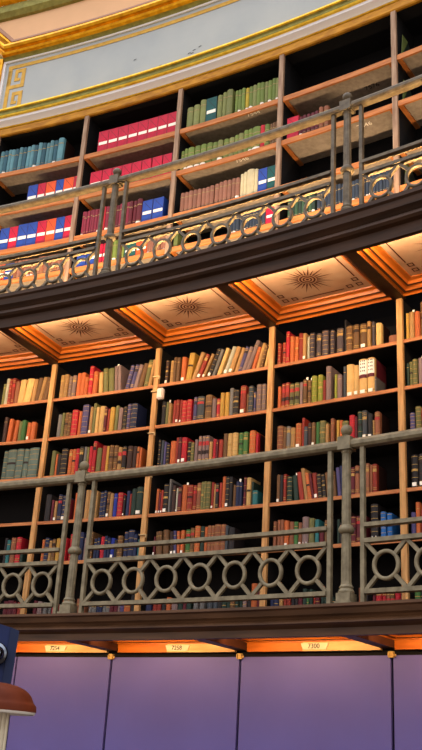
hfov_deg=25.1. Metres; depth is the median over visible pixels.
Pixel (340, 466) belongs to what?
book
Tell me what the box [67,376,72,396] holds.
book
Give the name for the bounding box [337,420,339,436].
book
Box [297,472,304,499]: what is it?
book
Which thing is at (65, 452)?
book
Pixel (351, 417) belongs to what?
book
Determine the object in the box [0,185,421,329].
trim
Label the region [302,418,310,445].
book
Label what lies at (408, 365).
book
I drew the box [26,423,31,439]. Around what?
book
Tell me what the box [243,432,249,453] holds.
book
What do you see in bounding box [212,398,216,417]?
book
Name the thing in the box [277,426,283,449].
book
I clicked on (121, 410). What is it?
book
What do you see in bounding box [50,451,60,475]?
book
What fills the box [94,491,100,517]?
book
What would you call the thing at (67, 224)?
box file
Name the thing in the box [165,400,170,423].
book
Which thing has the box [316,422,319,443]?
book
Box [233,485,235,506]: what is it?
book
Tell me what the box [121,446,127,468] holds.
book
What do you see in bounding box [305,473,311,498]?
book
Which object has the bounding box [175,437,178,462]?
book
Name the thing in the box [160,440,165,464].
book
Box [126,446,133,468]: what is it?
book
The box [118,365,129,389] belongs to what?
book
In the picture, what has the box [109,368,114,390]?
book
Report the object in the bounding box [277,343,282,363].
book
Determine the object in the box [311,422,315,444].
book
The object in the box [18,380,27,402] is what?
book
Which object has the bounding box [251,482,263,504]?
book
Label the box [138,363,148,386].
book
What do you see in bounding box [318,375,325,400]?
book
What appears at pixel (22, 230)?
box file
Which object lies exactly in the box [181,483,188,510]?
book
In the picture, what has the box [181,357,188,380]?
book
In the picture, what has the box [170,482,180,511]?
book
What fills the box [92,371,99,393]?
book
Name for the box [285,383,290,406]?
book
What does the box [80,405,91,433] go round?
book
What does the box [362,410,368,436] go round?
book
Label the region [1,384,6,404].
book
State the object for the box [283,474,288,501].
book
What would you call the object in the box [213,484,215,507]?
book
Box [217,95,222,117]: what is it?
volume
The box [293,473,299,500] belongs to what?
book
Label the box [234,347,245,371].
book
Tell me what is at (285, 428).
book
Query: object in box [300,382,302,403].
book
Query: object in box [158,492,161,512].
book
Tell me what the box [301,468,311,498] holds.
book
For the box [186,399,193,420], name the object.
book
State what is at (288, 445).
book
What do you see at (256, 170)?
volume
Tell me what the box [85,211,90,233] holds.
volume
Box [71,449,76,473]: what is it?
book
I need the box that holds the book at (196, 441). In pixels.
[194,439,198,460]
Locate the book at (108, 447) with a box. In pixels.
[105,446,109,470]
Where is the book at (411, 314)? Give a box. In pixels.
[409,310,414,337]
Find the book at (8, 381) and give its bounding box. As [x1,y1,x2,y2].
[4,379,9,403]
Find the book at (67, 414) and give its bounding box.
[63,412,68,435]
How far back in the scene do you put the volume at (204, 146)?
8.09 m
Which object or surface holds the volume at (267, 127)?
on the bookcase at (205, 175)
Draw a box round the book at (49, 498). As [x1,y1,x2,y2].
[44,494,58,520]
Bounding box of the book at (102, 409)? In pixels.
[98,406,105,431]
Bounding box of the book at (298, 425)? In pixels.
[296,423,301,446]
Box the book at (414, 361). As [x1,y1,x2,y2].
[412,359,418,384]
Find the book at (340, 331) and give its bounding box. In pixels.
[337,328,344,352]
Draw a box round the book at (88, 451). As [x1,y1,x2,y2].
[86,447,89,470]
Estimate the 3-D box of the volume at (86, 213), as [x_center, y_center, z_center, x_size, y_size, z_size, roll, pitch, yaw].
[-1.088,-1.317,8.484,0.025,0.241,0.159,-7,-25,24]
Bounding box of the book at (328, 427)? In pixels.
[326,424,330,441]
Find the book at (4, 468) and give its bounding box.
[1,451,8,479]
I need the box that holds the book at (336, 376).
[335,374,337,397]
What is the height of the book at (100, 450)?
0.198 m
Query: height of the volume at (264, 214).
0.174 m
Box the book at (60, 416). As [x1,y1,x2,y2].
[56,414,62,436]
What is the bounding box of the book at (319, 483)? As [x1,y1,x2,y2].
[317,474,322,497]
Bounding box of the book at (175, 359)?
[173,357,176,381]
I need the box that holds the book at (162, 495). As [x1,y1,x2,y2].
[160,490,163,512]
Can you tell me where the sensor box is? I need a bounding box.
[151,388,164,399]
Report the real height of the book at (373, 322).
0.193 m
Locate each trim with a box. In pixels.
[0,0,219,63]
[0,0,421,149]
[0,59,6,102]
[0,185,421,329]
[0,599,421,640]
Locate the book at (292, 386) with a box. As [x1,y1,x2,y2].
[289,384,294,405]
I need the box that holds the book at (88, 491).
[84,490,90,518]
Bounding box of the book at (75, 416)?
[70,410,79,434]
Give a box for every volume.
[0,152,4,172]
[2,151,8,172]
[6,150,11,171]
[9,149,15,171]
[13,149,19,170]
[16,260,21,277]
[17,147,23,169]
[21,147,27,168]
[25,147,31,167]
[29,145,35,166]
[32,145,38,166]
[36,143,42,165]
[40,143,46,164]
[40,256,44,273]
[44,143,50,163]
[48,140,54,162]
[52,140,58,161]
[56,138,74,160]
[80,212,84,234]
[82,212,87,234]
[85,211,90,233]
[89,210,92,232]
[90,210,95,232]
[93,209,98,231]
[102,207,106,229]
[104,206,109,229]
[112,240,117,259]
[115,205,119,226]
[118,203,121,226]
[125,202,129,224]
[128,201,133,224]
[132,201,137,223]
[135,198,144,222]
[180,193,184,211]
[184,149,187,168]
[184,192,188,210]
[186,107,193,126]
[187,147,194,167]
[188,190,192,209]
[192,190,197,208]
[193,104,200,124]
[194,145,200,165]
[196,189,201,207]
[199,99,206,122]
[200,144,206,164]
[201,188,205,206]
[205,187,209,205]
[206,142,212,162]
[209,185,214,204]
[212,142,217,160]
[214,184,219,202]
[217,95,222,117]
[217,140,223,159]
[218,182,222,201]
[222,92,226,115]
[222,180,227,200]
[223,139,228,157]
[226,89,235,114]
[227,180,231,199]
[228,137,234,156]
[231,178,235,198]
[232,219,235,232]
[234,135,238,154]
[235,90,238,111]
[235,177,240,197]
[236,217,239,231]
[238,90,241,110]
[238,133,243,153]
[240,174,243,196]
[241,88,245,109]
[243,130,248,151]
[243,172,246,195]
[245,88,249,108]
[245,213,249,228]
[246,169,254,194]
[248,129,252,150]
[249,86,252,107]
[249,212,252,227]
[252,85,256,106]
[252,126,260,148]
[252,211,255,226]
[254,169,258,192]
[256,83,260,104]
[260,82,264,103]
[260,125,264,146]
[262,211,265,224]
[264,81,268,102]
[264,124,269,145]
[268,80,271,101]
[272,78,275,99]
[275,78,278,98]
[294,201,297,215]
[298,198,301,214]
[303,115,306,132]
[308,195,311,211]
[311,112,314,130]
[312,194,316,210]
[315,110,318,129]
[317,192,320,209]
[319,107,323,127]
[324,105,330,125]
[327,192,329,206]
[336,185,337,203]
[338,184,340,203]
[341,184,342,202]
[352,181,354,199]
[355,179,358,198]
[364,178,365,195]
[366,179,368,195]
[372,175,375,192]
[376,174,378,192]
[379,172,382,191]
[383,172,385,190]
[386,170,389,189]
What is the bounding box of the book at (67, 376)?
[63,374,70,396]
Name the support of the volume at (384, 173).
on the bookcase at (307, 154)
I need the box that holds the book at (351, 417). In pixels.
[349,415,356,437]
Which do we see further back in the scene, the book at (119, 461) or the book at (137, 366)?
the book at (137, 366)
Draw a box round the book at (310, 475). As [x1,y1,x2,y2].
[309,473,313,498]
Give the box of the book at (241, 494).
[239,482,243,505]
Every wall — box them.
[0,0,336,108]
[0,292,421,651]
[15,649,421,749]
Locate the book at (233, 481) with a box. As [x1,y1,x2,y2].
[229,477,238,506]
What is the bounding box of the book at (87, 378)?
[84,377,88,394]
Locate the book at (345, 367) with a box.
[343,366,346,396]
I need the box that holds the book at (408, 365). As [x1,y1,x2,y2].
[407,363,409,385]
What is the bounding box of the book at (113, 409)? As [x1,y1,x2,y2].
[109,407,115,430]
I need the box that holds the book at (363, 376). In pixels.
[359,359,367,393]
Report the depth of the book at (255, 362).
7.03 m
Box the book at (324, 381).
[323,380,325,399]
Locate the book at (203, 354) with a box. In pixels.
[192,352,205,378]
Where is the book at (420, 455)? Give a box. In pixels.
[418,454,421,486]
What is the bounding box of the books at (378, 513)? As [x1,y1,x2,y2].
[2,502,421,614]
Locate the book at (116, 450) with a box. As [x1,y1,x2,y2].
[112,445,120,469]
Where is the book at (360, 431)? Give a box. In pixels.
[358,411,362,437]
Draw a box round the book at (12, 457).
[5,449,17,478]
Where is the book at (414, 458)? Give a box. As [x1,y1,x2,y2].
[411,455,418,486]
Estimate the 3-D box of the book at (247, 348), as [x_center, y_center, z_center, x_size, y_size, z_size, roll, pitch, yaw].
[0.280,-0.092,7.146,0.088,0.200,0.160,-10,-26,29]
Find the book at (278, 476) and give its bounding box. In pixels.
[276,475,279,501]
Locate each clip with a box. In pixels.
[108,654,114,658]
[236,653,243,658]
[388,651,395,657]
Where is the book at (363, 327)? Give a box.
[360,323,366,347]
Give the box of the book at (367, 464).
[366,463,370,492]
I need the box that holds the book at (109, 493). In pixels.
[105,492,111,516]
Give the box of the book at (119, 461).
[117,447,122,469]
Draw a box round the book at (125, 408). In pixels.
[122,406,127,429]
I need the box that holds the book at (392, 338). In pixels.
[389,335,396,341]
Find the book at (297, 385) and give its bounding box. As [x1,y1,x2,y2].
[294,382,299,404]
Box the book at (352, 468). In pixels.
[351,467,354,493]
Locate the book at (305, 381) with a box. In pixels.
[303,377,308,403]
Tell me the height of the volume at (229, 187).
0.203 m
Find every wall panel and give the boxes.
[5,657,17,749]
[6,657,111,749]
[104,657,240,749]
[238,655,393,749]
[393,655,421,749]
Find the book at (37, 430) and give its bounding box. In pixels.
[30,422,43,439]
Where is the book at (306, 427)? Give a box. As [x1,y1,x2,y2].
[304,426,307,445]
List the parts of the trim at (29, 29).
peach panel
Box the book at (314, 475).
[312,473,317,497]
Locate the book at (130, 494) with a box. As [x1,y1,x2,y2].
[129,494,131,514]
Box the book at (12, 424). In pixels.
[6,419,15,441]
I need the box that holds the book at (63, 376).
[59,375,64,397]
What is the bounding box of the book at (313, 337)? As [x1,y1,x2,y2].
[310,333,316,357]
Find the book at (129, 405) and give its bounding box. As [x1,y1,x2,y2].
[126,404,131,428]
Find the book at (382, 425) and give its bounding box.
[375,412,389,434]
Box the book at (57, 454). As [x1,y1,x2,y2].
[54,454,58,474]
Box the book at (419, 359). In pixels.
[418,358,421,383]
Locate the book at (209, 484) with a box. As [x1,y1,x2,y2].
[205,481,211,508]
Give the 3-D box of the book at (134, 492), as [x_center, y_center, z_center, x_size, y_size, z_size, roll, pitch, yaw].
[-0.546,0.981,7.174,0.038,0.208,0.166,-8,-25,27]
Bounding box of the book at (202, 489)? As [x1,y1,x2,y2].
[200,482,204,509]
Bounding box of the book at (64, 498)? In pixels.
[61,495,74,519]
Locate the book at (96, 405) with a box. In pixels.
[91,403,100,432]
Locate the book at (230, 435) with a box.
[227,433,232,456]
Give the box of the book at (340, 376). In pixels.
[337,374,342,397]
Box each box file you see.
[0,228,9,249]
[3,263,12,279]
[7,226,18,248]
[16,223,28,246]
[25,222,37,245]
[27,184,38,199]
[35,220,46,243]
[37,182,46,196]
[44,218,56,241]
[45,180,56,195]
[54,216,64,239]
[55,179,63,192]
[62,215,71,238]
[63,176,74,190]
[73,176,76,188]
[76,249,86,266]
[86,246,95,264]
[89,170,102,184]
[97,130,108,151]
[99,244,103,262]
[102,168,111,180]
[102,243,105,261]
[107,127,118,148]
[117,125,128,146]
[121,163,131,175]
[124,243,135,256]
[127,122,138,143]
[131,161,141,182]
[135,241,147,254]
[137,119,148,140]
[140,158,152,180]
[141,199,152,221]
[147,116,158,137]
[151,155,162,177]
[152,196,168,218]
[157,114,167,135]
[162,153,171,174]
[167,111,176,132]
[205,96,217,121]
[257,167,267,191]
[265,206,273,223]
[267,165,274,188]
[287,115,299,138]
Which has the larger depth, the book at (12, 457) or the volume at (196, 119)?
the volume at (196, 119)
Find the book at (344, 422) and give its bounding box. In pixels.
[342,421,348,435]
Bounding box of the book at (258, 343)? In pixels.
[246,340,262,369]
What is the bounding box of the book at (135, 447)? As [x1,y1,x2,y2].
[132,446,137,467]
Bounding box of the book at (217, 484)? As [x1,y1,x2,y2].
[215,483,219,507]
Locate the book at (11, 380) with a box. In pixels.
[7,379,12,403]
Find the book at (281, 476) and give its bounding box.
[280,475,283,501]
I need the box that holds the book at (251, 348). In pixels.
[242,346,253,370]
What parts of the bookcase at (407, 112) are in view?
shelf, shelf, shelf, shelf, panel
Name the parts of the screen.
leather panel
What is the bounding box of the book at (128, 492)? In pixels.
[125,491,131,515]
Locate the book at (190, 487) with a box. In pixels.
[186,485,193,510]
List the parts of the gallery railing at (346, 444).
lattice panel, lattice panel, rail, lattice panel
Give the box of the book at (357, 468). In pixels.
[355,466,359,493]
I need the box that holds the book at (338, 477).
[336,467,341,495]
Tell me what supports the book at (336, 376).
on the bookcase at (385, 402)
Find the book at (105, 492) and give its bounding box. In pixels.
[102,491,107,516]
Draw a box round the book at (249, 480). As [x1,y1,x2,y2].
[246,477,259,504]
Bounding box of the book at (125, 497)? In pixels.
[122,495,126,515]
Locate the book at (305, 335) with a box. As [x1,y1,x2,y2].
[303,333,309,359]
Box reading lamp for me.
[0,682,35,749]
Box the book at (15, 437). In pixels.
[13,420,19,440]
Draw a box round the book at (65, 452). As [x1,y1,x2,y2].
[59,449,69,474]
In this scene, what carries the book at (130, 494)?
on the bookcase at (113, 527)
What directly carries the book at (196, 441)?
on the bookcase at (246, 518)
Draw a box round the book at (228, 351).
[217,348,231,374]
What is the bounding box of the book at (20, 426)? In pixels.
[17,421,22,440]
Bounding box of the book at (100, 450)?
[95,448,102,471]
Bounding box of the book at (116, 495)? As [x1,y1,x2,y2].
[112,493,117,516]
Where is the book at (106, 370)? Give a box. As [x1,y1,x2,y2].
[104,368,108,391]
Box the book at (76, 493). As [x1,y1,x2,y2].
[73,493,77,518]
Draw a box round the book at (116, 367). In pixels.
[115,364,119,390]
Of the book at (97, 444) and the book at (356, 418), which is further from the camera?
the book at (97, 444)
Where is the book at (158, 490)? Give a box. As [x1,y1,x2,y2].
[155,489,161,512]
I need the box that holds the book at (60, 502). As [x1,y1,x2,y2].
[56,494,64,519]
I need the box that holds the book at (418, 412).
[415,406,421,427]
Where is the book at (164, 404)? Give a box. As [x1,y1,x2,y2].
[161,402,166,424]
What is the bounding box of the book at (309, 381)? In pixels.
[308,378,311,402]
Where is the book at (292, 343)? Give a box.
[290,336,294,361]
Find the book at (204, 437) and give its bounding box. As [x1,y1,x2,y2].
[201,436,205,459]
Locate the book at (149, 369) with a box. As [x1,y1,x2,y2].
[144,360,153,385]
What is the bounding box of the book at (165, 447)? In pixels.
[163,442,170,464]
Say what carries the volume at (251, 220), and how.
on the bookcase at (205, 175)
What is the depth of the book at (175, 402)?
7.24 m
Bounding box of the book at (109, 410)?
[106,409,110,430]
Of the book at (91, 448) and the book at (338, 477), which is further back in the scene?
the book at (91, 448)
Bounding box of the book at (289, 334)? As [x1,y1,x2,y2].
[286,331,295,362]
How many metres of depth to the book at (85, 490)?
7.33 m
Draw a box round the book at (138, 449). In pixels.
[136,447,140,467]
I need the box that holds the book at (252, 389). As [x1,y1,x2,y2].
[248,386,256,411]
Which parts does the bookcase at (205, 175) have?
panel, shelf, shelf, shelf, shelf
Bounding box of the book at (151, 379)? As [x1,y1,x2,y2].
[148,359,154,385]
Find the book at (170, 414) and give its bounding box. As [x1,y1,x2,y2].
[168,403,173,423]
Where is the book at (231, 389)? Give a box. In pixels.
[229,388,235,414]
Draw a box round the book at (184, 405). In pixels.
[181,400,186,421]
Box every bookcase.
[0,137,80,293]
[0,372,77,614]
[20,357,180,613]
[63,115,174,280]
[134,341,268,610]
[165,88,277,258]
[259,310,419,606]
[274,46,393,228]
[390,10,421,193]
[396,298,421,599]
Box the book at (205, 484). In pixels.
[203,481,206,508]
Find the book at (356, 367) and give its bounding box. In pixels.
[354,365,358,394]
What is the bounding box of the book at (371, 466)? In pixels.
[370,465,372,491]
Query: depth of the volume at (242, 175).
7.74 m
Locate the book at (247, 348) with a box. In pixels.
[238,347,249,370]
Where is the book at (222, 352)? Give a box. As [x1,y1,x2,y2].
[212,349,224,375]
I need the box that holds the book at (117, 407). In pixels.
[114,406,121,429]
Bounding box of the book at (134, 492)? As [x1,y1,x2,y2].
[130,489,136,514]
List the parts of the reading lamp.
lamp shade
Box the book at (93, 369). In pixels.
[87,366,101,393]
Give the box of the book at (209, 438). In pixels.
[205,435,214,458]
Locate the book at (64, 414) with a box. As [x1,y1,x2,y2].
[60,413,65,436]
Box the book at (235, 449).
[232,433,238,455]
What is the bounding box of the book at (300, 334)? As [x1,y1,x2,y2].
[299,333,303,359]
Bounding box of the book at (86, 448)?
[83,447,87,460]
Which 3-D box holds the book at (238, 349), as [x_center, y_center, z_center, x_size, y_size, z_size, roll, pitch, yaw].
[0.212,-0.087,7.191,0.100,0.219,0.164,-10,-26,29]
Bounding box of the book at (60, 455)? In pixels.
[56,454,61,474]
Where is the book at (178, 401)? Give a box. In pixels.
[175,400,179,422]
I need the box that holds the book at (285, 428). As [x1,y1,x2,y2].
[283,427,286,448]
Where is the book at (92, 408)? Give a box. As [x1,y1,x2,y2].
[88,407,93,432]
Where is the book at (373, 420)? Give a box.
[373,420,374,434]
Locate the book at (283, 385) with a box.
[281,384,285,406]
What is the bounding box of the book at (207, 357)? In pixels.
[197,354,210,377]
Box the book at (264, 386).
[261,384,266,409]
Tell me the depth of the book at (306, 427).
6.56 m
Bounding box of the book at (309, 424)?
[308,423,311,444]
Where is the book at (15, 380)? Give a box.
[10,378,20,403]
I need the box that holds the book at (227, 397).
[224,392,229,415]
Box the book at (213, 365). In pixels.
[207,348,220,376]
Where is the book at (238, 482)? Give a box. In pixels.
[235,479,241,505]
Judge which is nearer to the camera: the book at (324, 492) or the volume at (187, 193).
the book at (324, 492)
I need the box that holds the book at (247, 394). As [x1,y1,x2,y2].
[246,394,248,412]
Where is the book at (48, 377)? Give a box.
[42,377,50,399]
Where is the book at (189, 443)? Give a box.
[187,441,191,461]
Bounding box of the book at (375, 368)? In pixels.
[367,357,385,392]
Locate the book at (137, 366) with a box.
[130,365,139,387]
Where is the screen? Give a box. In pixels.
[0,624,18,683]
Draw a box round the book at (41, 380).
[35,378,43,400]
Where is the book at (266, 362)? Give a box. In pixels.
[264,349,268,366]
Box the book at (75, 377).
[71,375,77,395]
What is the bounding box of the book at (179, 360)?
[176,358,181,381]
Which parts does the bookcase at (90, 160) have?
shelf, shelf, shelf, shelf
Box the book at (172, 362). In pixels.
[170,361,173,381]
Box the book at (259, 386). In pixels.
[256,384,261,410]
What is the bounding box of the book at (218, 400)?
[216,399,220,416]
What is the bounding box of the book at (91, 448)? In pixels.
[88,446,92,471]
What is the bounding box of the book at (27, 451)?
[21,449,29,477]
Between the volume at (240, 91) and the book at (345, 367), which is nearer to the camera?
the book at (345, 367)
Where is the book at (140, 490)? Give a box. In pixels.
[135,487,143,514]
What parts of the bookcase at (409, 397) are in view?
shelf, shelf, shelf, shelf, shelf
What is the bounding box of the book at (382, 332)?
[376,323,389,344]
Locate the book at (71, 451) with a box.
[67,449,72,473]
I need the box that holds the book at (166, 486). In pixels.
[162,484,169,512]
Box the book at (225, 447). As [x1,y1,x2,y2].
[223,433,227,456]
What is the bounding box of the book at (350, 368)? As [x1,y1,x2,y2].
[347,364,354,395]
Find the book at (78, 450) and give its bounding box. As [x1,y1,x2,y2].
[74,449,79,473]
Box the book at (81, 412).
[77,411,82,434]
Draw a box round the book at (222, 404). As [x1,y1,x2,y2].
[220,393,225,416]
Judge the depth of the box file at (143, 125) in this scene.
8.55 m
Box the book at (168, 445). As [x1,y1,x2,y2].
[166,444,170,463]
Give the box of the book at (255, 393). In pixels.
[253,392,256,411]
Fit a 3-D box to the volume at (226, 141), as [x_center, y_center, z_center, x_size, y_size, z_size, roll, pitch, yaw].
[0.158,-1.871,8.027,0.048,0.202,0.154,-9,-26,28]
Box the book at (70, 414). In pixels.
[66,413,72,435]
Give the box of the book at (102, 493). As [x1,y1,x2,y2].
[99,492,103,517]
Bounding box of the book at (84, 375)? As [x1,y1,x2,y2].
[80,372,89,394]
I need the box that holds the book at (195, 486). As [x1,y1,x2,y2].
[192,485,196,509]
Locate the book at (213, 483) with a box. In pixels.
[210,482,215,508]
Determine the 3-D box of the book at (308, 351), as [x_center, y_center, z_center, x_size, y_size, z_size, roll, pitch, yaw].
[0.738,-0.166,6.878,0.016,0.185,0.149,-11,-26,31]
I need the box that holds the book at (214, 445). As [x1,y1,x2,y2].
[213,439,216,457]
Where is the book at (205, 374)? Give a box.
[202,354,214,376]
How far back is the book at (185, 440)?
7.06 m
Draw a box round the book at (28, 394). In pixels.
[23,378,34,401]
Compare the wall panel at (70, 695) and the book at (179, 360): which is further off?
the book at (179, 360)
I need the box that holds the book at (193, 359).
[186,353,199,379]
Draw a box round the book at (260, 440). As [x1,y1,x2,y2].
[256,433,264,452]
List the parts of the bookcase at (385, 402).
shelf, shelf, shelf, shelf, shelf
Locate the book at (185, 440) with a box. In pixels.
[181,437,194,462]
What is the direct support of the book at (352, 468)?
on the bookcase at (385, 402)
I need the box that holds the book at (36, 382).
[31,379,38,400]
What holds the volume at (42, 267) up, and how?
on the bookcase at (14, 185)
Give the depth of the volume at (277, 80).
7.91 m
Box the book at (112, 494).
[109,493,114,516]
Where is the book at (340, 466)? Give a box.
[340,466,341,489]
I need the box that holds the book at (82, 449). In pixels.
[78,447,84,470]
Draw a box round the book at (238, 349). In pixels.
[228,346,241,372]
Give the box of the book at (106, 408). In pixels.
[103,407,109,431]
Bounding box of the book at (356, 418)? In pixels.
[355,417,357,437]
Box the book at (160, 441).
[157,440,161,464]
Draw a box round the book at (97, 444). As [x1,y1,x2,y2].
[91,441,104,471]
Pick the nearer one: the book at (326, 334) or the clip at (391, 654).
the clip at (391, 654)
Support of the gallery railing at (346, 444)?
on the trim at (387, 617)
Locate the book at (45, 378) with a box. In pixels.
[38,377,47,400]
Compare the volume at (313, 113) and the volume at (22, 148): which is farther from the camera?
the volume at (22, 148)
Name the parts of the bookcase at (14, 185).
shelf, shelf, shelf, shelf, panel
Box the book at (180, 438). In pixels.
[177,437,181,462]
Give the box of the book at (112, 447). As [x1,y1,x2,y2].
[108,445,114,469]
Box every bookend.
[173,233,187,246]
[401,35,409,52]
[402,80,411,98]
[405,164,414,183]
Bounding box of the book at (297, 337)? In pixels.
[295,336,298,360]
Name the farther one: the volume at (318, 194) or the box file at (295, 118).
the box file at (295, 118)
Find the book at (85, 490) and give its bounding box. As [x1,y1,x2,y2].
[82,490,86,518]
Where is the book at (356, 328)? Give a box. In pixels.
[353,324,359,349]
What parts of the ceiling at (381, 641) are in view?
coffer moulding, coffer moulding, coffer moulding, coffer moulding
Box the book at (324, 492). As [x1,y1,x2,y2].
[321,474,326,496]
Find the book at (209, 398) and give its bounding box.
[204,395,217,418]
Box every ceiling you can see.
[0,233,421,370]
[17,634,421,651]
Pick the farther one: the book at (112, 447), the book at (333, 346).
the book at (112, 447)
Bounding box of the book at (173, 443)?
[170,441,176,463]
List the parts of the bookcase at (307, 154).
shelf, shelf, shelf, shelf, panel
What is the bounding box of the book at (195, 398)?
[193,397,197,419]
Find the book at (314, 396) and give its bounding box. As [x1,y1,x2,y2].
[311,376,317,401]
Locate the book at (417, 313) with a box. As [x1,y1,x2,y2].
[415,311,420,336]
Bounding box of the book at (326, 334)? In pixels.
[322,330,330,355]
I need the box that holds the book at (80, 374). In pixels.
[76,373,81,395]
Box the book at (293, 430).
[290,427,295,447]
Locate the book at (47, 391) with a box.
[44,378,50,399]
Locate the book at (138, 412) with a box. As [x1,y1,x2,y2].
[130,403,146,428]
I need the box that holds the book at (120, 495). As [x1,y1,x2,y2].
[116,492,126,515]
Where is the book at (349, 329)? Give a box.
[346,326,352,350]
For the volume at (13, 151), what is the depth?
9.11 m
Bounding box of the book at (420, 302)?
[420,302,421,335]
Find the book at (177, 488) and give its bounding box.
[175,488,178,511]
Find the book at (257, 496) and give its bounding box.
[252,490,262,504]
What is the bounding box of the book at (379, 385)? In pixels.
[375,377,384,391]
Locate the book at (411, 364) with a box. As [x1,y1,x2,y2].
[409,362,412,384]
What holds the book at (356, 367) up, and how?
on the bookcase at (385, 402)
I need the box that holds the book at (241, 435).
[238,433,243,454]
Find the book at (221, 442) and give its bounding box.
[218,439,223,457]
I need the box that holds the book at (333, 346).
[330,330,336,353]
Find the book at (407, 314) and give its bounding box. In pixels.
[406,313,409,338]
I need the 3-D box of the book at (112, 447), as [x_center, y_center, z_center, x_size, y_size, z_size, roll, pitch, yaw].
[-0.744,0.672,7.425,0.037,0.210,0.167,-8,-25,26]
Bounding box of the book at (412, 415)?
[410,413,415,428]
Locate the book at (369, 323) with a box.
[367,321,371,346]
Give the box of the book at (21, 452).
[14,449,24,478]
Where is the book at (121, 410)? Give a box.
[117,408,123,429]
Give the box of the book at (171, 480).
[168,479,182,511]
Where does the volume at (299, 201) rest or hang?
on the bookcase at (307, 154)
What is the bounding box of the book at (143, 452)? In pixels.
[139,448,146,466]
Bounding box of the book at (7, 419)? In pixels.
[2,417,10,441]
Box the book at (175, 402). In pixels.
[172,400,176,422]
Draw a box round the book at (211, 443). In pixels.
[209,442,213,458]
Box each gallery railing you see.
[0,74,421,292]
[0,425,421,612]
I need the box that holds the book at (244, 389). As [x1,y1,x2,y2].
[240,385,248,413]
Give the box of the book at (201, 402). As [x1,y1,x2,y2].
[196,396,205,419]
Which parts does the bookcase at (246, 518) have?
shelf, shelf, shelf, shelf, shelf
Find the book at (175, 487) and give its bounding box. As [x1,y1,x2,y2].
[171,485,178,511]
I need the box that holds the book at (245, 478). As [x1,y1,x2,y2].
[243,477,246,505]
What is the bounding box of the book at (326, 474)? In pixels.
[325,472,327,490]
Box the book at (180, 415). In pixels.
[179,400,183,421]
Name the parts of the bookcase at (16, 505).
shelf, shelf, shelf, shelf, shelf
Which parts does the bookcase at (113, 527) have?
shelf, shelf, shelf, shelf, shelf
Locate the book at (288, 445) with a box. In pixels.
[286,426,291,447]
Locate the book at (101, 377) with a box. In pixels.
[99,372,103,392]
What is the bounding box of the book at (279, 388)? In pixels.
[278,386,281,407]
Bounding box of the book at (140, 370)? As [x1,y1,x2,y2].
[133,364,143,387]
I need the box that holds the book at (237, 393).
[233,390,240,414]
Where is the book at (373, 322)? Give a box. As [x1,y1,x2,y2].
[372,321,375,345]
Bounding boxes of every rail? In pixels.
[16,645,108,652]
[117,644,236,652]
[247,641,381,651]
[395,639,421,649]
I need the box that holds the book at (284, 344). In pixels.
[282,343,285,362]
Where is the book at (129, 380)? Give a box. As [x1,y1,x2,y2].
[125,365,135,388]
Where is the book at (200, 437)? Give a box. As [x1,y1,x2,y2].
[198,436,202,459]
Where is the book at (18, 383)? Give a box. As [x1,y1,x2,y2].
[14,381,20,402]
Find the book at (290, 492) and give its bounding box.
[287,476,293,500]
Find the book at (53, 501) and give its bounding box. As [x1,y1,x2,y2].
[50,500,54,520]
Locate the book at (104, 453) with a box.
[101,446,106,470]
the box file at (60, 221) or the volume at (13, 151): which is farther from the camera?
the volume at (13, 151)
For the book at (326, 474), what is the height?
0.178 m
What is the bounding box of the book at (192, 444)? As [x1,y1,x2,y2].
[190,442,194,460]
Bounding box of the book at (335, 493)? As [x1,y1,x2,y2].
[333,471,337,495]
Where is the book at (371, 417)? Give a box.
[368,413,374,435]
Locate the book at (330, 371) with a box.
[326,366,340,399]
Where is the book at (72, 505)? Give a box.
[69,499,74,519]
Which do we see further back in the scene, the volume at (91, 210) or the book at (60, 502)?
the volume at (91, 210)
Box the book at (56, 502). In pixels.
[53,501,57,520]
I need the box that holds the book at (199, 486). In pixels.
[196,483,201,509]
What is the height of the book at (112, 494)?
0.186 m
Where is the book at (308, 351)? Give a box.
[307,337,309,358]
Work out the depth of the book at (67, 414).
7.68 m
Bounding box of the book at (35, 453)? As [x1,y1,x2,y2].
[27,448,40,477]
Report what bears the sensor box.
attached to the bookcase at (246, 518)
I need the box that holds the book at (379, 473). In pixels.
[372,464,386,491]
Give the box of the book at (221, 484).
[219,483,222,507]
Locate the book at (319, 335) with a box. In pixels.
[316,333,321,356]
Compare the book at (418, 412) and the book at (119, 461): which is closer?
the book at (418, 412)
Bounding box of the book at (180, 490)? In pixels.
[177,487,182,511]
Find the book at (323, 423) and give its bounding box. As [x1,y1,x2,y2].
[320,420,330,442]
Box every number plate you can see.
[45,646,66,650]
[166,645,189,650]
[301,643,328,649]
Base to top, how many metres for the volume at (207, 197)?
0.190 m
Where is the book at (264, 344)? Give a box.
[256,343,268,367]
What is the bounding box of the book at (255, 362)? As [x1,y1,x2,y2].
[252,347,261,368]
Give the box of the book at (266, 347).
[260,346,268,366]
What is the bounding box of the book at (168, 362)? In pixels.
[164,360,170,382]
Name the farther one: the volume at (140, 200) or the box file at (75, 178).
the box file at (75, 178)
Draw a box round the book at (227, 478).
[225,477,229,506]
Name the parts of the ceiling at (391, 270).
coffer panel, coffer moulding, coffer moulding, coffer panel, coffer moulding, coffer panel, coffer moulding, coffer panel, coffer moulding, coffer panel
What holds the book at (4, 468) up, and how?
on the bookcase at (16, 505)
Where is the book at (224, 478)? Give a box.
[222,477,225,507]
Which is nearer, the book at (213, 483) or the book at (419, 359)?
the book at (419, 359)
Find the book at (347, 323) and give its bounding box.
[345,320,352,350]
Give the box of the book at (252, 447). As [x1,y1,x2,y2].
[249,430,264,453]
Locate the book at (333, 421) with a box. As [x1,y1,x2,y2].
[331,418,336,441]
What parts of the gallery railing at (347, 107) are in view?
lattice panel, rail, lattice panel, lattice panel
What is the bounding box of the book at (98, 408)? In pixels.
[94,407,99,432]
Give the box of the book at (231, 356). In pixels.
[223,346,236,373]
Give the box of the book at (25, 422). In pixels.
[20,420,30,440]
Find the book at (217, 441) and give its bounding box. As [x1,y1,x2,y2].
[215,440,218,457]

